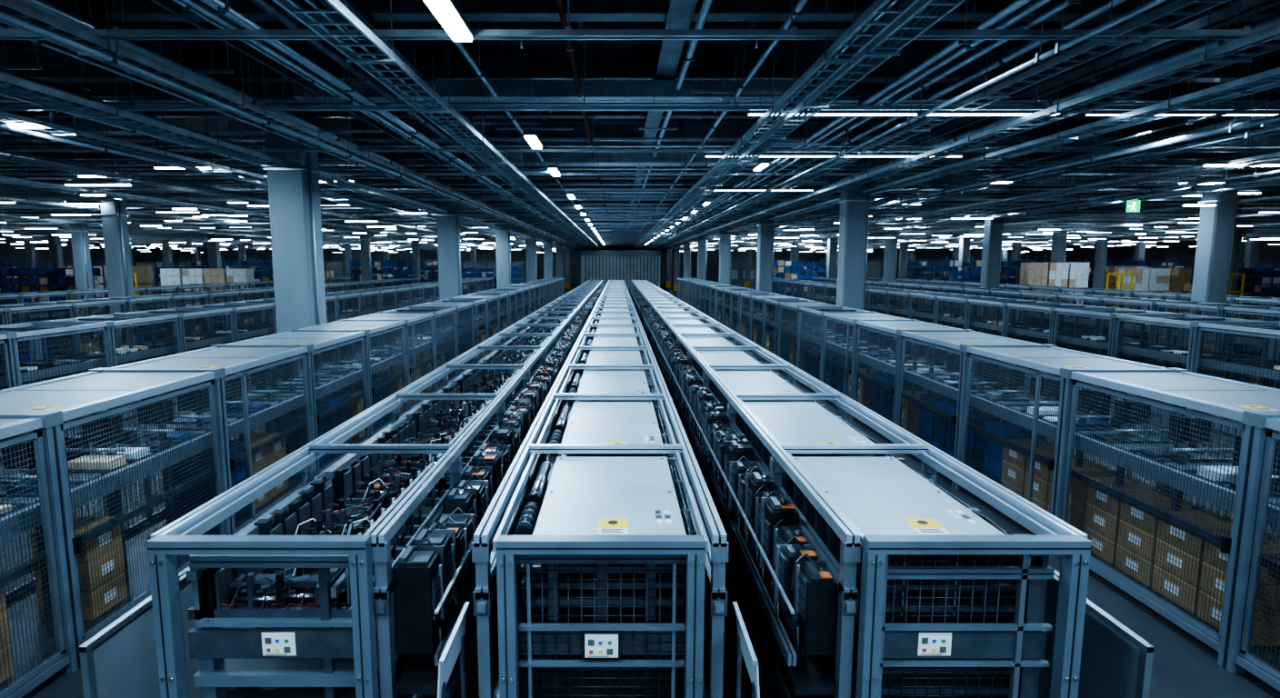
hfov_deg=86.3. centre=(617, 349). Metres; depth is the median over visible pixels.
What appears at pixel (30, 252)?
concrete column
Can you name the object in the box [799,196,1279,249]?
cable tray
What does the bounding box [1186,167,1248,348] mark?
concrete column
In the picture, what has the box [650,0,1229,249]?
cable tray
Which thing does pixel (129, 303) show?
enclosure
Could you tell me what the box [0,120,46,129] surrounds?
ceiling lights
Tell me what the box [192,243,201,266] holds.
concrete column
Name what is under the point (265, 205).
ceiling lights
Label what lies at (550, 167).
ceiling lights
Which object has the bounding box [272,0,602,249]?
cable tray
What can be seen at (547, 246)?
concrete column
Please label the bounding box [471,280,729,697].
equipment rack
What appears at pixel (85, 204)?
ceiling lights
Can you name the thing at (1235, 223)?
concrete column
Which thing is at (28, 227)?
ceiling lights
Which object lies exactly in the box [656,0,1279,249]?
cable tray
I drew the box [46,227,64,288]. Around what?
concrete column
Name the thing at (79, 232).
concrete column
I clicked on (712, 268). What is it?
wall
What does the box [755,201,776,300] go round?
concrete column
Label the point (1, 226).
cable tray
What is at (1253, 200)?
cable tray
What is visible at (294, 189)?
concrete column
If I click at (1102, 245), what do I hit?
concrete column
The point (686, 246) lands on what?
concrete column
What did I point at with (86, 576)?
enclosure
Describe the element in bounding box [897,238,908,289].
concrete column
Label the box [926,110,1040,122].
ceiling lights
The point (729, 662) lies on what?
duct
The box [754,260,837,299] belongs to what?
storage rack
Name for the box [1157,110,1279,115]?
ceiling lights
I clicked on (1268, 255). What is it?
wall
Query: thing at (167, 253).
concrete column
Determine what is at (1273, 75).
cable tray
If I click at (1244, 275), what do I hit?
frame
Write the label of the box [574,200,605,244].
ceiling lights
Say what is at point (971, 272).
storage rack
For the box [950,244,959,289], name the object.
concrete column
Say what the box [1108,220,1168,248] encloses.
ceiling lights
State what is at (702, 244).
concrete column
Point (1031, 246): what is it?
ceiling lights
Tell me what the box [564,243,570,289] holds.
concrete column
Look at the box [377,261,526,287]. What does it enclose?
storage rack
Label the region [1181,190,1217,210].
ceiling lights
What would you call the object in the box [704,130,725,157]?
ceiling lights
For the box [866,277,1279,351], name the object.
enclosure
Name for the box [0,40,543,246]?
cable tray
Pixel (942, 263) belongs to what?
wall
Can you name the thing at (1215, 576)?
enclosure
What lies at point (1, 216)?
cable tray
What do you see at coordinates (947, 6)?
cable tray
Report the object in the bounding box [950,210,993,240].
ceiling lights
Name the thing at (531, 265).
concrete column
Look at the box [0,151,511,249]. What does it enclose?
cable tray
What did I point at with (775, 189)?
ceiling lights
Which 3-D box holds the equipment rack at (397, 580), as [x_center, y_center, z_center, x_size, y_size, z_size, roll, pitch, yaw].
[-1.815,-1.635,33.082,1.610,2.020,58.982,0,7,0]
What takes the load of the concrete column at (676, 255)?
on the floor
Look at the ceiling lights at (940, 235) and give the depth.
66.44 m
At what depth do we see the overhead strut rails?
18.80 m
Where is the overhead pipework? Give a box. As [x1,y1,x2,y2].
[0,0,1279,250]
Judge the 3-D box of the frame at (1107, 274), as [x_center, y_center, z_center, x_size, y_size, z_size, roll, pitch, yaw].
[31.900,-3.373,43.417,1.000,2.900,1.000,0,7,0]
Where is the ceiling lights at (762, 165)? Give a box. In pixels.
[752,152,839,170]
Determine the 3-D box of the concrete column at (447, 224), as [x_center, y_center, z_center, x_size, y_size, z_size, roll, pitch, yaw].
[-7.000,-3.371,28.502,1.000,6.604,1.000,0,7,0]
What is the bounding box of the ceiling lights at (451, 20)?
[423,0,474,41]
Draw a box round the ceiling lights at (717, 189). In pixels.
[714,188,768,190]
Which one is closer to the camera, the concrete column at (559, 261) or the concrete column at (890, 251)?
the concrete column at (890, 251)
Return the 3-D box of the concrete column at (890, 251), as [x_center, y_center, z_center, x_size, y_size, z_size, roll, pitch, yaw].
[19.300,-5.857,48.347,0.860,6.604,0.860,0,7,0]
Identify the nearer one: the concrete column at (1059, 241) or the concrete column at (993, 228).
the concrete column at (993, 228)
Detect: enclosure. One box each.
[0,277,352,343]
[0,277,564,697]
[0,278,421,367]
[0,278,493,457]
[676,277,1279,691]
[772,278,1279,435]
[808,277,1279,389]
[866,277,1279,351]
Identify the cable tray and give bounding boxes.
[0,0,585,249]
[0,8,569,243]
[0,21,574,250]
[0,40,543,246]
[0,110,539,249]
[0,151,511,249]
[0,175,484,249]
[0,209,435,249]
[0,220,382,249]
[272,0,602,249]
[630,0,919,249]
[633,0,966,249]
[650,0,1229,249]
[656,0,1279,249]
[664,28,1279,249]
[694,25,1271,247]
[707,151,1279,249]
[730,151,1279,249]
[773,192,1279,248]
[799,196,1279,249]
[867,220,1279,249]
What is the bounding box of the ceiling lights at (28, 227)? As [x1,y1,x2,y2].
[24,222,70,245]
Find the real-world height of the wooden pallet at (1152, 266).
3.275 m
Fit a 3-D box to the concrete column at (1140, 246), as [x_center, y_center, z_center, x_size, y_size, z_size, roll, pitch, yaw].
[57.000,-9.138,74.542,0.860,6.604,0.860,0,7,0]
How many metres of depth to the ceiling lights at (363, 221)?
36.10 m
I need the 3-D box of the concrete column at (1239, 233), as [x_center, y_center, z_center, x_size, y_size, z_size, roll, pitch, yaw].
[43.500,-5.857,48.347,0.860,6.604,0.860,0,7,0]
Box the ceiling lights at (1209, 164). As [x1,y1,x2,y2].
[1202,148,1279,171]
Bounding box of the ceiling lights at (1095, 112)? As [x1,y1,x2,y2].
[1083,110,1132,115]
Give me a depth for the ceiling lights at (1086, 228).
59.02 m
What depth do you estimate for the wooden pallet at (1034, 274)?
44.78 m
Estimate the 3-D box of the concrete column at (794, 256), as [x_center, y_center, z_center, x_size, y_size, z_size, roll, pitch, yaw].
[19.300,-9.138,74.542,0.860,6.604,0.860,0,7,0]
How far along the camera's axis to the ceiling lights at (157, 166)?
16.17 m
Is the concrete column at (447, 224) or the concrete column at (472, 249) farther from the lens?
the concrete column at (472, 249)
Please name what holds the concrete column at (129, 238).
on the floor
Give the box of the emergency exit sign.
[1124,166,1140,212]
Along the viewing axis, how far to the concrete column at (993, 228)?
34.92 m
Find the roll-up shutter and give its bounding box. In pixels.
[580,250,659,292]
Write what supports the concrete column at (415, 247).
on the floor
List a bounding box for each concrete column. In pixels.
[20,232,39,288]
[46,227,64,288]
[64,211,95,316]
[99,192,138,329]
[129,238,133,266]
[159,234,173,276]
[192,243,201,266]
[204,227,221,268]
[235,238,247,268]
[255,112,328,371]
[342,238,352,290]
[360,227,371,304]
[382,243,389,259]
[410,234,420,290]
[434,186,461,314]
[470,247,477,286]
[495,211,511,288]
[524,227,537,281]
[542,234,552,295]
[555,238,563,292]
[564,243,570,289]
[665,243,671,287]
[672,243,679,290]
[682,234,691,296]
[697,228,708,279]
[718,220,731,292]
[744,243,751,287]
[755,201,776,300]
[789,238,799,288]
[826,232,838,301]
[836,166,873,326]
[882,220,899,288]
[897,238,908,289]
[908,243,917,276]
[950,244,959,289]
[957,232,970,286]
[980,204,1008,318]
[1001,242,1009,261]
[1010,234,1023,294]
[1050,220,1070,289]
[1090,228,1111,302]
[1133,234,1148,261]
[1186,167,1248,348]
[1226,204,1242,310]
[1228,220,1246,313]
[1243,228,1263,294]
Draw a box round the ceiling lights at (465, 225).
[460,225,495,249]
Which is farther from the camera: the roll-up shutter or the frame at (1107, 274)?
the roll-up shutter
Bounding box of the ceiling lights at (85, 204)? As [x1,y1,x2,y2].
[50,173,132,215]
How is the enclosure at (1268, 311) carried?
on the floor
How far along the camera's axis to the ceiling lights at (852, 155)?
14.48 m
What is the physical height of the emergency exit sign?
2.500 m
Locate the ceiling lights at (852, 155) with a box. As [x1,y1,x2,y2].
[844,152,922,157]
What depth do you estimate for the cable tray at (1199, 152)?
24.84 m
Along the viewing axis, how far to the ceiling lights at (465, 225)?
59.83 m
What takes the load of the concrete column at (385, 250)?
on the floor
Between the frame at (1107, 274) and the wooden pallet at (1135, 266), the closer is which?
the frame at (1107, 274)
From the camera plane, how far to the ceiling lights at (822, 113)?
10.41 m
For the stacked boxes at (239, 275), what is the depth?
44.79 m
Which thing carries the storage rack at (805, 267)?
on the floor
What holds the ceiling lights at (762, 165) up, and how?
hanging from the ceiling beams
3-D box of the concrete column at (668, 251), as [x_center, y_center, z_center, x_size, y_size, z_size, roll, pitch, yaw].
[7.600,-12.419,100.737,0.900,6.604,0.900,0,7,0]
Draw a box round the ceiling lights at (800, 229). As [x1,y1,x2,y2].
[773,224,827,252]
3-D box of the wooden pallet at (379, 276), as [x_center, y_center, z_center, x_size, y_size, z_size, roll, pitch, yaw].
[-21.950,-6.169,64.231,1.300,3.275,1.000,0,7,0]
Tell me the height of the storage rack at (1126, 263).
4.000 m
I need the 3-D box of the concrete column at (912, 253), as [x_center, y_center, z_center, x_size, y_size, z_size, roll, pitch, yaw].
[43.500,-12.419,100.737,0.860,6.604,0.860,0,7,0]
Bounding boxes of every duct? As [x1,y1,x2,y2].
[0,21,1279,212]
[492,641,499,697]
[658,413,746,697]
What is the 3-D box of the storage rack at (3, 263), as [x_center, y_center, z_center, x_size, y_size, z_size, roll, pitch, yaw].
[-57.450,-5.932,60.225,9.180,3.800,1.070,0,7,0]
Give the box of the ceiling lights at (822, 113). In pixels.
[813,110,928,116]
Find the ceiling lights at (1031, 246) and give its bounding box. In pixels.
[1001,230,1051,252]
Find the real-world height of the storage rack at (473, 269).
3.600 m
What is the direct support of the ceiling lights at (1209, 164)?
hanging from the ceiling beams
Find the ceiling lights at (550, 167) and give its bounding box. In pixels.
[547,119,560,176]
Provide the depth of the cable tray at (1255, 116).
14.55 m
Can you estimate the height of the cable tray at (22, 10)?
1.994 m
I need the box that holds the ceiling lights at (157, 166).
[152,164,182,171]
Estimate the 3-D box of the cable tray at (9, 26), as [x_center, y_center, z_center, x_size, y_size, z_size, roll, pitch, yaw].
[-6.144,-9.709,51.190,0.291,1.738,120.000,0,7,0]
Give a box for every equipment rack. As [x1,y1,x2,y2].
[146,280,605,697]
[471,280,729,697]
[628,280,1091,697]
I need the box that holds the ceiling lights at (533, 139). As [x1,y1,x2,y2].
[522,110,543,149]
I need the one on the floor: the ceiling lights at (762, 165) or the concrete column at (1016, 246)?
the concrete column at (1016, 246)
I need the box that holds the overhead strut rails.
[0,0,1279,249]
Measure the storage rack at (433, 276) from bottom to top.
4.200 m
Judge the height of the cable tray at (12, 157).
1.994 m
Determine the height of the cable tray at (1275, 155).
1.930 m
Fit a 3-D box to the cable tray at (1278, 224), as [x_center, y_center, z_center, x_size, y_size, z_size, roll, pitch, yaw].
[38.400,-9.614,51.202,0.502,1.930,120.000,0,7,0]
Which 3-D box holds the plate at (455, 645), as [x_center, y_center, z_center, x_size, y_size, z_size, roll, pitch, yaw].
[-0.891,2.283,3.813,0.043,1.522,0.600,0,7,0]
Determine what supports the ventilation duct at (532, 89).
hanging from the ceiling
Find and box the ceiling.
[0,21,1277,120]
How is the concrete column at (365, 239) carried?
on the floor
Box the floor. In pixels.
[0,284,1279,697]
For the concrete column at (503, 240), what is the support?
on the floor
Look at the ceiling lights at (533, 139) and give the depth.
12.47 m
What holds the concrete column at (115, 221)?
on the floor
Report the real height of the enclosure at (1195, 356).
2.270 m
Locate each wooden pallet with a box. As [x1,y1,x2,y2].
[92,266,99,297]
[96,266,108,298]
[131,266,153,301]
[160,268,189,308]
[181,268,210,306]
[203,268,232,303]
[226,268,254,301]
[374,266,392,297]
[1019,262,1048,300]
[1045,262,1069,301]
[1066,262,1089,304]
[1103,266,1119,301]
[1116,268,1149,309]
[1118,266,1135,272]
[1135,266,1151,268]
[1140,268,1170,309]
[1151,266,1169,268]
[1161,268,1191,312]
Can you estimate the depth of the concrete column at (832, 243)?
61.09 m
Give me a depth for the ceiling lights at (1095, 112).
10.42 m
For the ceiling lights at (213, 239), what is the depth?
52.92 m
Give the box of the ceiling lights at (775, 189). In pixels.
[771,182,814,190]
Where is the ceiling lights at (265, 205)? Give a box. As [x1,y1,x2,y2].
[155,200,269,221]
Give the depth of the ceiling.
12.91 m
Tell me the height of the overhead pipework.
2.127 m
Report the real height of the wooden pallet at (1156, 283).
3.175 m
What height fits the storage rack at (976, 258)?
4.200 m
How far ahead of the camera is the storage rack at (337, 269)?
99.30 m
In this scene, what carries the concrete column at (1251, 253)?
on the floor
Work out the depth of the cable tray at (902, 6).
8.14 m
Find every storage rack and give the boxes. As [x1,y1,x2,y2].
[0,260,24,292]
[0,263,106,311]
[154,262,239,299]
[190,258,271,279]
[229,259,325,293]
[259,260,274,298]
[350,260,417,304]
[382,258,464,289]
[460,262,524,294]
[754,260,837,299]
[778,258,838,286]
[906,259,980,291]
[945,255,1046,298]
[968,258,1039,288]
[1078,258,1195,299]
[1154,262,1279,309]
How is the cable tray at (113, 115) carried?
hanging from the ceiling beams
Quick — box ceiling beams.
[0,0,1279,244]
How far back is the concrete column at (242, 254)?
83.29 m
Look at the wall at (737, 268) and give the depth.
103.33 m
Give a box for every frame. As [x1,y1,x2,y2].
[132,272,139,310]
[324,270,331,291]
[1104,272,1133,307]
[1227,272,1245,317]
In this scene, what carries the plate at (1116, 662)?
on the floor
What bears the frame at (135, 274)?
on the floor
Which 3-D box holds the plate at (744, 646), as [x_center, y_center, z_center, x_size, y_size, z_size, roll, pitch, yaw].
[0.701,2.283,3.813,0.043,1.522,0.600,0,7,0]
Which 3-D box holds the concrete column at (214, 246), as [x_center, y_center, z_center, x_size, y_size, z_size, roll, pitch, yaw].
[-33.000,-6.814,55.987,0.860,6.604,0.860,0,7,0]
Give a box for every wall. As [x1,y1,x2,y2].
[0,238,162,287]
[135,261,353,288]
[161,243,1072,284]
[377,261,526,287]
[730,261,881,287]
[907,261,1093,288]
[1071,236,1279,293]
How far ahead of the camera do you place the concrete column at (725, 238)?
47.93 m
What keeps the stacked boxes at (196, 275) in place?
on the floor
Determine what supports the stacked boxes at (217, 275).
on the floor
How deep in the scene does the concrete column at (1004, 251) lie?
100.23 m
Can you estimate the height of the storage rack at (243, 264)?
4.000 m
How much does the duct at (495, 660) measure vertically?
0.360 m
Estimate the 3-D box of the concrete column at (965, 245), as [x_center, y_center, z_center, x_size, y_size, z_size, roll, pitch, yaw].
[31.200,-7.497,61.445,0.860,6.604,0.860,0,7,0]
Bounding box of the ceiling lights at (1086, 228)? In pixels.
[1067,228,1106,248]
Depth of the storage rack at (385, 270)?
57.68 m
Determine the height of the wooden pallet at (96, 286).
3.275 m
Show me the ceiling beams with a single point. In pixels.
(536, 63)
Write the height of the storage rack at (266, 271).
3.800 m
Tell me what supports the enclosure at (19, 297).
on the floor
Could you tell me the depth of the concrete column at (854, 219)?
21.77 m
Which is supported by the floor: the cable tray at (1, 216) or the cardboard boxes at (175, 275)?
the cardboard boxes at (175, 275)
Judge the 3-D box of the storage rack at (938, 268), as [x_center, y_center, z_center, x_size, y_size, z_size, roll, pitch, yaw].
[37.550,-8.206,77.577,9.180,4.000,1.070,0,7,0]
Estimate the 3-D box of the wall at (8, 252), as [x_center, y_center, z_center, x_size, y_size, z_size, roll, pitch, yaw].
[-78.150,-7.039,53.540,0.300,8.060,128.000,0,7,0]
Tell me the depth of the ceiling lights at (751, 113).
10.41 m
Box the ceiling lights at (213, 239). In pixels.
[208,233,232,249]
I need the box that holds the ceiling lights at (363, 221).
[343,211,397,235]
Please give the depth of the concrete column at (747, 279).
100.54 m
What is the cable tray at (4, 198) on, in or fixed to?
hanging from the ceiling
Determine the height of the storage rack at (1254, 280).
3.600 m
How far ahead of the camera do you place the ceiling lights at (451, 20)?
6.34 m
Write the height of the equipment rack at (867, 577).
2.020 m
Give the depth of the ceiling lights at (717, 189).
21.27 m
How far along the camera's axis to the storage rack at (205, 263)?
91.36 m
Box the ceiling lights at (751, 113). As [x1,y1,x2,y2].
[746,110,767,116]
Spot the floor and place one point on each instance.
(1184, 666)
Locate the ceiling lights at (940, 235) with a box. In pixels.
[930,232,959,249]
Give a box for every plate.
[437,601,469,697]
[732,601,759,697]
[1037,583,1154,697]
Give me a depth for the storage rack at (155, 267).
57.69 m
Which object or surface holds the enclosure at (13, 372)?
on the floor
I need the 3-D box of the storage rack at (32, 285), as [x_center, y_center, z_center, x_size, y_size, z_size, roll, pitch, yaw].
[-40.600,-4.291,48.336,7.880,3.500,1.070,0,7,0]
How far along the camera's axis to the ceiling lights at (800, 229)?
65.86 m
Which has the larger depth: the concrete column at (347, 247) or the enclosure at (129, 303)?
the concrete column at (347, 247)

